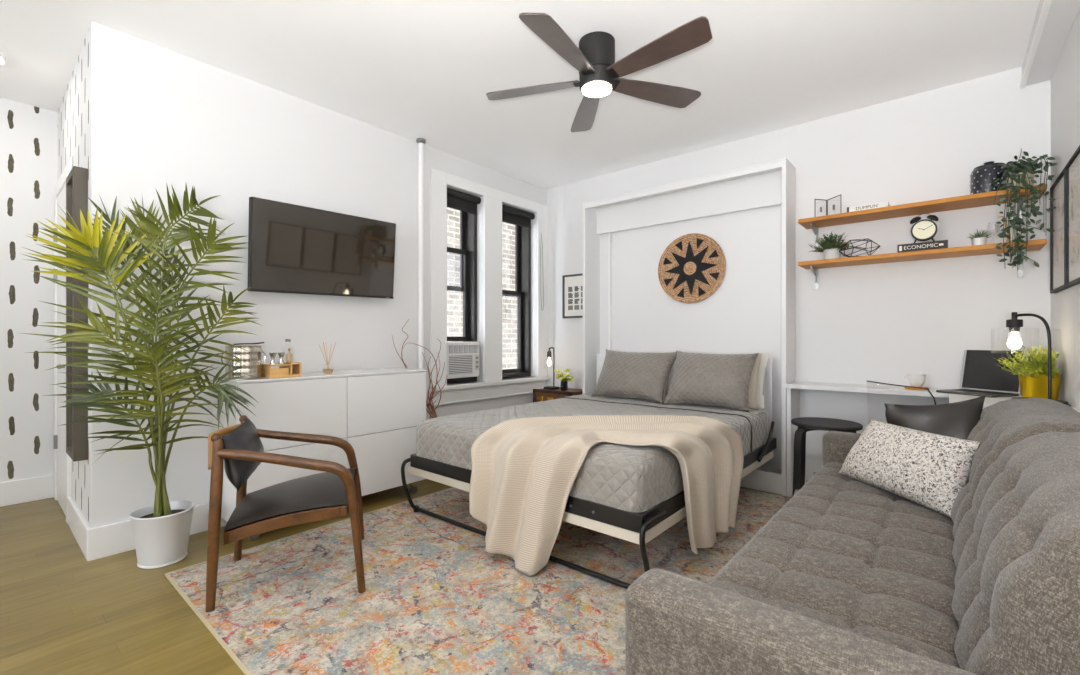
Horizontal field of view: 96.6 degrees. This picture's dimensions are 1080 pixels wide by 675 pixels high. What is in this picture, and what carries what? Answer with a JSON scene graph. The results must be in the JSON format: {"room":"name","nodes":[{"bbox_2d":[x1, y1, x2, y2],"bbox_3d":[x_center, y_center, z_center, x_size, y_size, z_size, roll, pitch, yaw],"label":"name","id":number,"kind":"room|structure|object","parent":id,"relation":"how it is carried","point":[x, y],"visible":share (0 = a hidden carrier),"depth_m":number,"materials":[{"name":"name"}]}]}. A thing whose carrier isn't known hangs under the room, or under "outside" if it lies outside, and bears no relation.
{"room":"studio apartment","nodes":[
{"label":"studio apartment","id":0,"kind":"room"},
{"bbox_2d":[0,98,56,481],"bbox_3d":[-4.407,-0.235,2.147,0.200,2.630,3.175,0,0,40],"label":"wall","id":1,"kind":"structure","parent":0,"point":[28,133],"depth_m":3.18,"materials":[{"name":"paint"}]},
{"bbox_2d":[0,474,53,506],"bbox_3d":[-4.259,1.002,2.153,0.018,0.155,2.975,0,0,40],"label":"baseboard","id":2,"kind":"structure","parent":1,"relation":"attached to","point":[13,492],"depth_m":3.17,"materials":[{"name":"white"}]},
{"bbox_2d":[57,21,91,527],"bbox_3d":[-2.785,-0.235,2.932,1.659,2.630,0.120,0,0,40],"label":"wall","id":3,"kind":"structure","parent":0,"point":[74,114],"depth_m":2.57,"materials":[{"name":"paint"}]},
{"bbox_2d":[53,183,65,515],"bbox_3d":[-3.023,0.068,3.022,0.560,2.015,0.050,0,0,40],"label":"door","id":4,"kind":"structure","parent":3,"relation":"in","point":[59,440],"depth_m":3.04,"materials":[{"name":"white wood"}]},
{"bbox_2d":[54,164,71,521],"bbox_3d":[-3.021,0.030,3.040,0.700,2.100,0.020,0,0,40],"label":"trim","id":5,"kind":"structure","parent":3,"relation":"attached to","point":[61,182],"depth_m":3.21,"materials":[{"name":"white wood"}]},
{"bbox_2d":[66,166,87,461],"bbox_3d":[-2.406,-0.122,2.497,0.300,1.465,0.053,0,0,40],"label":"wall mirror","id":6,"kind":"object","parent":3,"relation":"attached to","point":[77,179],"visible":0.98,"depth_m":2.41,"materials":[{"name":"brown mirror"}]},
{"bbox_2d":[72,184,72,446],"bbox_3d":[-2.409,-0.122,2.494,0.230,1.395,0.004,0,0,40],"label":"mirror glass","id":7,"kind":"object","parent":6,"relation":"attached to","point":[72,184],"depth_m":2.55,"materials":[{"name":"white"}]},
{"bbox_2d":[67,497,90,559],"bbox_3d":[-2.475,1.002,2.579,0.730,0.155,0.018,0,0,40],"label":"baseboard","id":8,"kind":"structure","parent":3,"relation":"attached to","point":[76,521],"depth_m":2.54,"materials":[{"name":"white wood"}]},
{"bbox_2d":[92,22,546,527],"bbox_3d":[-1.158,-0.235,3.767,0.260,2.630,3.492,0,0,40],"label":"wall","id":9,"kind":"structure","parent":0,"point":[162,117],"depth_m":2.85,"materials":[{"name":"white paint"}]},
{"bbox_2d":[87,502,226,560],"bbox_3d":[-1.067,1.002,3.660,0.018,0.155,3.488,0,0,40],"label":"baseboard","id":10,"kind":"structure","parent":9,"relation":"attached to","point":[114,538],"depth_m":2.41,"materials":[{"name":"white wood"}]},
{"bbox_2d":[247,197,395,298],"bbox_3d":[-1.399,-0.556,3.173,0.139,0.562,0.959,0,0,40],"label":"television","id":11,"kind":"object","parent":9,"relation":"attached to","point":[294,249],"visible":1,"depth_m":3.08,"materials":[{"name":"black glass"}]},
{"bbox_2d":[447,211,476,383],"bbox_3d":[-0.771,-0.446,4.271,0.160,1.672,0.427,0,0,40],"label":"window","id":12,"kind":"structure","parent":9,"relation":"in","point":[467,251],"depth_m":4.38,"materials":[{"name":"black metal"}]},
{"bbox_2d":[447,342,478,379],"bbox_3d":[-0.816,0.191,4.291,0.444,0.326,0.383,0,0,40],"label":"air conditioner","id":13,"kind":"object","parent":12,"relation":"attached to","point":[462,357],"visible":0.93,"depth_m":4.14,"materials":[{"name":"white plastic"}]},
{"bbox_2d":[449,346,453,352],"bbox_3d":[-0.744,0.092,4.043,0.004,0.061,0.041,0,0,40],"label":"vent","id":14,"kind":"object","parent":13,"relation":"attached to","point":[451,348],"depth_m":4.04,"materials":[{"name":"white plastic"}]},
{"bbox_2d":[454,346,458,352],"bbox_3d":[-0.709,0.092,4.085,0.006,0.065,0.048,0,0,40],"label":"vent","id":15,"kind":"object","parent":13,"relation":"attached to","point":[456,348],"depth_m":4.08,"materials":[{"name":"white plastic"}]},
{"bbox_2d":[449,355,472,374],"bbox_3d":[-0.675,0.226,4.124,0.004,0.154,0.260,0,0,40],"label":"grille","id":16,"kind":"object","parent":13,"relation":"attached to","point":[458,364],"depth_m":4.12,"materials":[{"name":"white plastic"}]},
{"bbox_2d":[459,345,463,352],"bbox_3d":[-0.675,0.092,4.128,0.002,0.065,0.048,0,0,40],"label":"vent","id":17,"kind":"object","parent":13,"relation":"attached to","point":[461,347],"depth_m":4.13,"materials":[{"name":"white plastic"}]},
{"bbox_2d":[464,345,467,352],"bbox_3d":[-0.639,0.092,4.170,0.002,0.065,0.048,0,0,40],"label":"vent","id":18,"kind":"object","parent":13,"relation":"attached to","point":[465,346],"depth_m":4.17,"materials":[{"name":"white plastic"}]},
{"bbox_2d":[469,345,472,352],"bbox_3d":[-0.604,0.092,4.212,0.002,0.065,0.048,0,0,40],"label":"vent","id":19,"kind":"object","parent":13,"relation":"attached to","point":[470,346],"depth_m":4.21,"materials":[{"name":"white plastic"}]},
{"bbox_2d":[474,345,477,352],"bbox_3d":[-0.568,0.092,4.254,0.002,0.065,0.048,0,0,40],"label":"vent","id":20,"kind":"object","parent":13,"relation":"attached to","point":[475,346],"depth_m":4.25,"materials":[{"name":"white plastic"}]},
{"bbox_2d":[447,188,480,214],"bbox_3d":[-0.684,-1.199,4.197,0.063,0.152,0.403,0,0,40],"label":"roller blind","id":21,"kind":"object","parent":9,"relation":"attached to","point":[457,200],"visible":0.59,"depth_m":4.21,"materials":[{"name":"black fabric"}]},
{"bbox_2d":[426,391,532,406],"bbox_3d":[-0.433,0.537,4.399,0.030,0.015,1.550,0,0,40],"label":"trim","id":22,"kind":"structure","parent":9,"relation":"attached to","point":[532,391],"depth_m":4.27,"materials":[{"name":"white wood"}]},
{"bbox_2d":[430,168,547,386],"bbox_3d":[-0.402,-0.492,4.442,0.020,1.765,1.485,0,0,40],"label":"trim","id":23,"kind":"structure","parent":9,"relation":"attached to","point":[493,198],"depth_m":4.33,"materials":[{"name":"white paint"}]},
{"bbox_2d":[433,380,545,403],"bbox_3d":[-0.403,0.477,4.439,0.022,0.105,1.410,0,0,40],"label":"trim","id":24,"kind":"structure","parent":9,"relation":"attached to","point":[504,389],"depth_m":4.32,"materials":[{"name":"white paint"}]},
{"bbox_2d":[433,376,549,390],"bbox_3d":[-0.416,0.407,4.460,0.135,0.035,1.445,0,0,40],"label":"trim","id":25,"kind":"structure","parent":9,"relation":"attached to","point":[519,380],"depth_m":4.30,"materials":[{"name":"white"}]},
{"bbox_2d":[502,225,530,378],"bbox_3d":[-0.321,-0.446,4.801,0.160,1.672,0.517,0,0,40],"label":"window","id":26,"kind":"structure","parent":9,"relation":"in","point":[522,291],"depth_m":4.95,"materials":[{"name":"black metal"}]},
{"bbox_2d":[502,204,534,228],"bbox_3d":[-0.235,-1.199,4.727,0.063,0.152,0.493,0,0,40],"label":"roller blind","id":27,"kind":"object","parent":9,"relation":"attached to","point":[511,215],"visible":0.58,"depth_m":4.74,"materials":[{"name":"black fabric"}]},
{"bbox_2d":[540,235,543,308],"bbox_3d":[0.004,-0.769,4.907,0.072,0.964,0.030,0,0,-11],"label":"blind cord","id":28,"kind":"object","parent":27,"relation":"hanging from","point":[541,235],"visible":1,"depth_m":4.92,"materials":[{"name":"grey metal"}]},
{"bbox_2d":[0,479,791,674],"bbox_3d":[-1.197,1.130,1.847,5.485,0.100,6.870,0,0,40],"label":"floor","id":29,"kind":"structure","parent":0,"point":[62,612],"depth_m":1.95,"materials":[{"name":"brown wood"}]},
{"bbox_2d":[19,184,261,568],"bbox_3d":[-1.798,0.172,2.279,0.899,1.815,0.653,0,0,-14],"label":"potted palm","id":30,"kind":"object","parent":29,"relation":"on","point":[161,529],"visible":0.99,"depth_m":2.22,"materials":[{"name":"green plant"}]},
{"bbox_2d":[129,501,194,568],"bbox_3d":[-1.839,0.956,2.346,0.252,0.248,0.252,0,0,40],"label":"pot","id":31,"kind":"object","parent":29,"relation":"on","point":[161,534],"depth_m":2.27,"materials":[{"name":"white ceramic"}]},
{"bbox_2d":[213,368,426,540],"bbox_3d":[-1.321,0.649,3.041,0.392,0.862,1.174,0,0,40],"label":"dresser","id":32,"kind":"object","parent":29,"relation":"on","point":[379,412],"visible":0.57,"depth_m":2.90,"materials":[{"name":"white paint"}]},
{"bbox_2d":[221,346,265,378],"bbox_3d":[-1.632,0.129,2.652,0.174,0.178,0.176,0,0,0],"label":"ice bucket","id":33,"kind":"object","parent":32,"relation":"on","point":[252,368],"visible":0.91,"depth_m":2.59,"materials":[{"name":"silver metal"}]},
{"bbox_2d":[233,342,263,344],"bbox_3d":[-1.616,0.028,2.671,0.040,0.016,0.152,0,0,40],"label":"tongs","id":34,"kind":"object","parent":33,"relation":"on","point":[258,342],"visible":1,"depth_m":2.65,"materials":[{"name":"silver metal"}]},
{"bbox_2d":[261,362,300,377],"bbox_3d":[-1.500,0.179,2.777,0.160,0.078,0.169,0,0,40],"label":"caddy","id":35,"kind":"object","parent":32,"relation":"on","point":[289,369],"visible":0.9,"depth_m":2.72,"materials":[{"name":"brown wood"}]},
{"bbox_2d":[269,353,276,364],"bbox_3d":[-1.505,0.113,2.709,0.040,0.065,0.039,0,0,40],"label":"jigger","id":36,"kind":"object","parent":35,"relation":"on","point":[272,355],"visible":1,"depth_m":2.70,"materials":[{"name":"silver metal"}]},
{"bbox_2d":[278,353,284,363],"bbox_3d":[-1.476,0.113,2.744,0.040,0.065,0.039,0,0,40],"label":"jigger","id":37,"kind":"object","parent":35,"relation":"on","point":[281,355],"visible":0.99,"depth_m":2.73,"materials":[{"name":"silver metal"}]},
{"bbox_2d":[319,342,335,371],"bbox_3d":[-1.329,0.119,3.010,0.068,0.198,0.098,0,0,40],"label":"reed diffuser","id":38,"kind":"object","parent":32,"relation":"on","point":[327,362],"visible":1,"depth_m":3.01,"materials":[{"name":"beige wood"}]},
{"bbox_2d":[416,138,425,369],"bbox_3d":[-0.928,-0.235,3.753,0.072,2.630,0.072,0,0,40],"label":"riser pipe","id":39,"kind":"object","parent":29,"relation":"on","point":[421,141],"visible":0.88,"depth_m":3.73,"materials":[{"name":"white metal"}]},
{"bbox_2d":[165,487,790,674],"bbox_3d":[0.169,1.075,2.561,2.385,0.009,2.995,0,0,40],"label":"area rug","id":40,"kind":"object","parent":29,"relation":"on","point":[434,601],"visible":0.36,"depth_m":1.99,"materials":[{"name":"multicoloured carpet"}]},
{"bbox_2d":[205,415,365,611],"bbox_3d":[-1.129,0.721,2.179,0.633,0.700,0.641,0,0,-21],"label":"armchair","id":41,"kind":"object","parent":40,"relation":"on","point":[327,495],"visible":1,"depth_m":2.01,"materials":[{"name":"brown wood"}]},
{"bbox_2d":[222,418,263,491],"bbox_3d":[-1.323,0.505,2.146,0.125,0.238,0.423,0,0,-20],"label":"cushion","id":42,"kind":"object","parent":41,"relation":"on","point":[243,436],"depth_m":2.03,"materials":[{"name":"grey leather"}]},
{"bbox_2d":[401,354,775,588],"bbox_3d":[0.436,0.605,3.166,1.629,0.930,2.047,0,0,40],"label":"bed","id":43,"kind":"object","parent":40,"relation":"on","point":[639,528],"visible":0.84,"depth_m":2.16,"materials":[{"name":"black metal"}]},
{"bbox_2d":[625,397,768,437],"bbox_3d":[0.455,0.632,3.188,1.500,0.255,1.930,0,0,40],"label":"mattress","id":44,"kind":"object","parent":43,"relation":"on","point":[625,397],"visible":0.02,"depth_m":3.39,"materials":[{"name":"white fabric"}]},
{"bbox_2d":[416,394,766,512],"bbox_3d":[0.397,0.607,3.119,1.569,0.256,1.819,0,0,40],"label":"bedspread","id":45,"kind":"object","parent":44,"relation":"on","point":[630,478],"visible":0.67,"depth_m":2.69,"materials":[{"name":"grey fabric"}]},
{"bbox_2d":[469,415,743,575],"bbox_3d":[0.382,0.738,2.341,1.458,0.649,0.603,0,0,-2],"label":"throw blanket","id":46,"kind":"object","parent":45,"relation":"on","point":[524,473],"visible":1,"depth_m":2.25,"materials":[{"name":"beige fabric"}]},
{"bbox_2d":[591,349,675,403],"bbox_3d":[0.746,0.287,3.825,0.690,0.392,0.274,0,0,40],"label":"pillow","id":47,"kind":"object","parent":45,"relation":"on","point":[639,375],"visible":1,"depth_m":3.71,"materials":[{"name":"grey fabric"}]},
{"bbox_2d":[663,376,668,400],"bbox_3d":[0.784,0.298,3.924,0.600,0.370,0.180,0,0,40],"label":"pillow","id":48,"kind":"object","parent":45,"relation":"on","point":[666,385],"visible":0.04,"depth_m":3.70,"materials":[{"name":"beige fabric"}]},
{"bbox_2d":[663,350,758,411],"bbox_3d":[1.200,0.287,3.409,0.610,0.392,0.277,0,0,40],"label":"pillow","id":49,"kind":"object","parent":45,"relation":"on","point":[721,380],"visible":1,"depth_m":3.30,"materials":[{"name":"grey fabric"}]},
{"bbox_2d":[748,353,762,409],"bbox_3d":[1.272,0.293,3.499,0.615,0.380,0.186,0,0,40],"label":"pillow","id":50,"kind":"object","parent":45,"relation":"on","point":[754,375],"visible":0.08,"depth_m":3.30,"materials":[{"name":"beige fabric"}]},
{"bbox_2d":[612,350,675,393],"bbox_3d":[0.844,0.295,3.995,0.640,0.395,0.145,0,0,40],"label":"pillow","id":51,"kind":"object","parent":44,"relation":"on","point":[674,363],"visible":0.09,"depth_m":3.81,"materials":[{"name":"white fabric"}]},
{"bbox_2d":[686,351,768,409],"bbox_3d":[1.353,0.295,3.563,0.615,0.395,0.143,0,0,40],"label":"pillow","id":52,"kind":"object","parent":44,"relation":"on","point":[762,368],"visible":0.12,"depth_m":3.38,"materials":[{"name":"white fabric"}]},
{"bbox_2d":[791,417,862,496],"bbox_3d":[1.642,0.775,2.764,0.366,0.589,0.366,0,0,40],"label":"round stool","id":53,"kind":"object","parent":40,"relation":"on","point":[805,424],"visible":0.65,"depth_m":2.72,"materials":[{"name":"black"}]},
{"bbox_2d":[533,386,582,401],"bbox_3d":[0.213,0.783,4.626,0.460,0.593,0.348,0,0,40],"label":"nightstand","id":54,"kind":"object","parent":29,"relation":"on","point":[541,394],"visible":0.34,"depth_m":4.54,"materials":[{"name":"brown wood"}]},
{"bbox_2d":[543,347,558,389],"bbox_3d":[0.104,0.285,4.658,0.137,0.404,0.100,0,0,40],"label":"bedside lamp","id":55,"kind":"object","parent":54,"relation":"on","point":[553,387],"visible":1,"depth_m":4.63,"materials":[{"name":"black metal"}]},
{"bbox_2d":[554,369,572,390],"bbox_3d":[0.231,0.385,4.537,0.160,0.204,0.208,0,0,-26],"label":"flower vase","id":56,"kind":"object","parent":54,"relation":"on","point":[564,380],"visible":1,"depth_m":4.50,"materials":[{"name":"black ceramic"}]},
{"bbox_2d":[583,158,794,495],"bbox_3d":[1.122,-0.080,3.944,1.700,2.320,0.267,0,0,40],"label":"tall cabinet","id":57,"kind":"object","parent":29,"relation":"on","point":[749,211],"visible":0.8,"depth_m":3.87,"materials":[{"name":"white laminate"}]},
{"bbox_2d":[658,233,725,302],"bbox_3d":[1.241,-0.577,3.964,0.574,0.574,0.034,0,0,40],"label":"wall basket","id":58,"kind":"object","parent":57,"relation":"attached to","point":[691,268],"visible":1,"depth_m":3.95,"materials":[{"name":"wicker"}]},
{"bbox_2d":[625,398,1079,674],"bbox_3d":[1.152,0.652,1.457,0.907,0.854,2.091,0,0,40],"label":"sofa","id":59,"kind":"object","parent":29,"relation":"on","point":[850,576],"visible":0.88,"depth_m":0.98,"materials":[{"name":"grey fabric"}]},
{"bbox_2d":[838,419,979,517],"bbox_3d":[1.422,0.481,1.895,0.180,0.258,0.548,0,0,-7],"label":"throw pillow","id":60,"kind":"object","parent":59,"relation":"on","point":[929,470],"visible":0.94,"depth_m":1.77,"materials":[{"name":"white fabric"}]},
{"bbox_2d":[884,395,985,439],"bbox_3d":[1.618,0.419,1.985,0.340,0.371,0.320,0,0,40],"label":"throw pillow","id":61,"kind":"object","parent":59,"relation":"on","point":[956,419],"visible":0.38,"depth_m":2.02,"materials":[{"name":"black leather"}]},
{"bbox_2d":[950,398,1079,538],"bbox_3d":[1.646,0.458,1.635,0.383,0.465,0.907,0,0,40],"label":"cushion","id":62,"kind":"object","parent":59,"relation":"on","point":[1002,424],"depth_m":1.51,"materials":[{"name":"grey fabric"}]},
{"bbox_2d":[952,431,1079,674],"bbox_3d":[1.057,0.458,0.941,0.383,0.465,0.902,0,0,40],"label":"cushion","id":63,"kind":"object","parent":59,"relation":"on","point":[1016,551],"depth_m":0.81,"materials":[{"name":"grey fabric"}]},
{"bbox_2d":[867,380,935,404],"bbox_3d":[1.990,0.653,2.634,0.299,0.853,0.408,0,0,40],"label":"chair","id":64,"kind":"object","parent":29,"relation":"on","point":[867,380],"visible":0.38,"depth_m":2.46,"materials":[{"name":"plastic"}]},
{"bbox_2d":[786,381,1079,496],"bbox_3d":[2.078,0.695,2.769,1.274,0.770,0.822,0,0,40],"label":"desk","id":65,"kind":"object","parent":29,"relation":"on","point":[858,403],"visible":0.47,"depth_m":3.25,"materials":[{"name":"white laminate"}]},
{"bbox_2d":[904,387,928,389],"bbox_3d":[2.299,0.303,2.935,0.120,0.014,0.120,0,0,40],"label":"coaster","id":66,"kind":"object","parent":65,"relation":"on","point":[909,388],"visible":0.62,"depth_m":2.90,"materials":[{"name":"brown wood"}]},
{"bbox_2d":[903,374,925,386],"bbox_3d":[2.295,0.257,2.941,0.089,0.078,0.102,0,0,-29],"label":"cup","id":67,"kind":"object","parent":66,"relation":"on","point":[915,380],"visible":0.96,"depth_m":2.91,"materials":[{"name":"white ceramic"}]},
{"bbox_2d":[936,350,1024,397],"bbox_3d":[2.449,0.188,2.688,0.263,0.244,0.287,0,0,-17],"label":"laptop","id":68,"kind":"object","parent":65,"relation":"on","point":[981,375],"visible":0.91,"depth_m":2.71,"materials":[{"name":"grey"}]},
{"bbox_2d":[994,345,1061,399],"bbox_3d":[2.492,0.166,2.462,0.251,0.289,0.366,0,0,34],"label":"potted plant","id":69,"kind":"object","parent":65,"relation":"on","point":[1033,374],"visible":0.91,"depth_m":2.40,"materials":[{"name":"green plant"}]},
{"bbox_2d":[1006,312,1070,405],"bbox_3d":[2.401,0.088,2.365,0.263,0.444,0.303,0,0,40],"label":"desk lamp","id":70,"kind":"object","parent":65,"relation":"on","point":[1014,324],"visible":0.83,"depth_m":2.39,"materials":[{"name":"black metal"}]},
{"bbox_2d":[1006,312,1022,326],"bbox_3d":[2.409,-0.096,2.442,0.062,0.076,0.062,0,0,40],"label":"socket","id":71,"kind":"object","parent":70,"relation":"attached to","point":[1014,321],"depth_m":2.43,"materials":[{"name":"black"}]},
{"bbox_3d":[-0.759,0.880,3.712,0.190,0.400,0.190,0,0,40],"label":"floor vase","id":72,"kind":"object","parent":29,"relation":"on","visible":0},
{"bbox_2d":[392,319,446,418],"bbox_3d":[-0.916,0.416,3.673,0.404,1.129,0.122,0,0,-13],"label":"dried branches","id":73,"kind":"object","parent":72,"relation":"in","point":[433,412],"visible":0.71,"depth_m":3.70,"materials":[{"name":"brown plant"}]},
{"bbox_2d":[0,0,1039,189],"bbox_3d":[-1.197,-1.650,1.847,5.485,0.200,6.870,0,0,40],"label":"ceiling","id":74,"kind":"structure","parent":0,"point":[410,69],"depth_m":2.62,"materials":[{"name":"white paint"}]},
{"bbox_2d":[0,53,5,64],"bbox_3d":[-3.022,-1.531,2.590,0.200,0.038,0.200,0,0,40],"label":"recessed light","id":75,"kind":"object","parent":74,"relation":"in","point":[2,57],"visible":1,"depth_m":2.64,"materials":[{"name":"white"}]},
{"bbox_2d":[486,13,711,131],"bbox_3d":[0.285,-1.420,2.478,1.212,0.260,1.176,0,0,40],"label":"ceiling fan","id":76,"kind":"object","parent":74,"relation":"hanging from","point":[594,59],"visible":1,"depth_m":2.43,"materials":[{"name":"black wood"}]},
{"bbox_2d":[582,81,611,96],"bbox_3d":[0.297,-1.298,2.515,0.154,0.016,0.154,0,0,40],"label":"diffuser","id":77,"kind":"object","parent":76,"relation":"attached to","point":[589,88],"depth_m":2.49,"materials":[{"name":"beige glass"}]},
{"bbox_2d":[547,67,1050,481],"bbox_3d":[1.494,-0.235,3.938,4.085,2.630,0.200,0,0,40],"label":"wall","id":78,"kind":"structure","parent":0,"point":[882,322],"depth_m":3.13,"materials":[{"name":"white paint"}]},
{"bbox_2d":[562,273,582,317],"bbox_3d":[0.365,-0.420,4.748,0.345,0.430,0.025,0,0,40],"label":"framed print","id":79,"kind":"object","parent":78,"relation":"attached to","point":[572,285],"visible":0.8,"depth_m":4.78,"materials":[{"name":"grey paper"}]},
{"bbox_2d":[798,184,1045,246],"bbox_3d":[2.277,-0.723,2.979,1.170,0.170,0.249,0,0,40],"label":"wall shelf","id":80,"kind":"object","parent":78,"relation":"attached to","point":[987,198],"visible":0.77,"depth_m":2.92,"materials":[{"name":"brown wood"}]},
{"bbox_2d":[815,199,826,214],"bbox_3d":[1.908,-0.877,3.269,0.098,0.137,0.005,0,0,-13],"label":"glass frame","id":81,"kind":"object","parent":80,"relation":"on","point":[815,199],"visible":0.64,"depth_m":3.27,"materials":[{"name":"black"}]},
{"bbox_2d":[827,194,840,214],"bbox_3d":[1.965,-0.877,3.214,0.005,0.137,0.129,0,0,-7],"label":"glass frame","id":82,"kind":"object","parent":80,"relation":"on","point":[840,194],"visible":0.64,"depth_m":3.24,"materials":[{"name":"black"}]},
{"bbox_2d":[847,201,889,211],"bbox_3d":[2.099,-0.826,3.076,0.215,0.037,0.133,0,0,40],"label":"book","id":83,"kind":"object","parent":80,"relation":"on","point":[880,204],"visible":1,"depth_m":3.02,"materials":[{"name":"white paper"}]},
{"bbox_2d":[969,161,1006,194],"bbox_3d":[2.562,-0.907,2.744,0.167,0.198,0.167,0,0,40],"label":"lidded jar","id":84,"kind":"object","parent":80,"relation":"on","point":[982,177],"visible":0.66,"depth_m":2.69,"materials":[{"name":"black ceramic"}]},
{"bbox_2d":[993,148,1057,269],"bbox_3d":[2.615,-0.702,2.607,0.247,0.682,0.277,0,0,40],"label":"trailing plant","id":85,"kind":"object","parent":80,"relation":"on","point":[1020,175],"visible":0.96,"depth_m":2.55,"materials":[{"name":"green plant"}]},
{"bbox_2d":[798,239,1046,288],"bbox_3d":[2.277,-0.435,2.979,1.170,0.170,0.249,0,0,40],"label":"wall shelf","id":86,"kind":"object","parent":78,"relation":"attached to","point":[1033,245],"visible":0.91,"depth_m":2.90,"materials":[{"name":"brown wood"}]},
{"bbox_2d":[808,232,854,258],"bbox_3d":[1.965,-0.616,3.245,0.291,0.191,0.244,0,0,44],"label":"potted plant","id":87,"kind":"object","parent":86,"relation":"on","point":[831,247],"visible":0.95,"depth_m":3.20,"materials":[{"name":"green plant"}]},
{"bbox_2d":[839,238,879,256],"bbox_3d":[2.066,-0.586,3.122,0.177,0.128,0.158,0,0,-3],"label":"ornament","id":88,"kind":"object","parent":86,"relation":"on","point":[857,240],"visible":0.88,"depth_m":3.12,"materials":[{"name":"black metal"}]},
{"bbox_2d":[897,240,947,252],"bbox_3d":[2.319,-0.545,2.915,0.234,0.050,0.173,0,0,40],"label":"book","id":89,"kind":"object","parent":86,"relation":"on","point":[940,244],"visible":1,"depth_m":2.85,"materials":[{"name":"black paper"}]},
{"bbox_2d":[910,213,938,242],"bbox_3d":[2.297,-0.658,2.877,0.135,0.179,0.060,0,0,40],"label":"alarm clock","id":90,"kind":"object","parent":89,"relation":"on","point":[922,230],"visible":1,"depth_m":2.86,"materials":[{"name":"black metal"}]},
{"bbox_2d":[967,229,991,245],"bbox_3d":[2.512,-0.576,2.750,0.115,0.111,0.105,0,0,40],"label":"potted succulent","id":91,"kind":"object","parent":86,"relation":"on","point":[979,238],"visible":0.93,"depth_m":2.73,"materials":[{"name":"white ceramic"}]},
{"bbox_2d":[997,216,1010,242],"bbox_3d":[2.578,-0.601,2.665,0.062,0.161,0.040,0,0,40],"label":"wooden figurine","id":92,"kind":"object","parent":86,"relation":"on","point":[1007,240],"visible":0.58,"depth_m":2.66,"materials":[{"name":"brown wood"}]},
{"bbox_2d":[972,237,986,245],"bbox_3d":[2.511,-0.546,2.748,0.062,0.053,0.062,0,0,40],"label":"pot","id":93,"kind":"object","parent":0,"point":[976,240],"depth_m":2.73,"materials":[{"name":"white ceramic"}]},
{"bbox_2d":[1051,7,1079,410],"bbox_3d":[0.754,-0.235,0.062,0.200,2.630,6.670,0,0,40],"label":"wall","id":94,"kind":"structure","parent":0,"point":[1065,80],"depth_m":2.29,"materials":[{"name":"white paint"}]},
{"bbox_2d":[1020,0,1051,87],"bbox_3d":[0.651,-1.430,0.268,0.022,0.020,6.450,0,0,40],"label":"trim","id":95,"kind":"structure","parent":94,"relation":"attached to","point":[1046,5],"depth_m":2.30,"materials":[{"name":"white"}]},
{"bbox_2d":[1022,0,1079,85],"bbox_3d":[0.699,-1.492,0.239,0.113,0.115,6.470,0,0,40],"label":"beam","id":96,"kind":"structure","parent":94,"relation":"attached to","point":[1061,16],"depth_m":2.32,"materials":[{"name":"white paint"}]},
{"bbox_2d":[1050,167,1069,293],"bbox_3d":[2.577,-0.516,2.383,0.022,0.557,0.418,0,0,40],"label":"framed print","id":97,"kind":"object","parent":94,"relation":"attached to","point":[1057,190],"visible":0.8,"depth_m":2.41,"materials":[{"name":"black"}]},
{"bbox_2d":[1065,145,1079,286],"bbox_3d":[2.297,-0.516,2.053,0.022,0.557,0.420,0,0,40],"label":"framed print","id":98,"kind":"object","parent":94,"relation":"attached to","point":[1072,168],"visible":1,"depth_m":2.14,"materials":[{"name":"black"}]},
{"label":"outside","id":99,"kind":"structure","parent":0,"visible":0},
{"bbox_2d":[447,207,516,369],"bbox_3d":[-0.240,-0.520,8.726,0.346,9.200,12.000,0,0,40],"label":"neighbouring building","id":100,"kind":"structure","parent":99,"point":[454,298],"depth_m":8.14,"materials":[{"name":"brick"}]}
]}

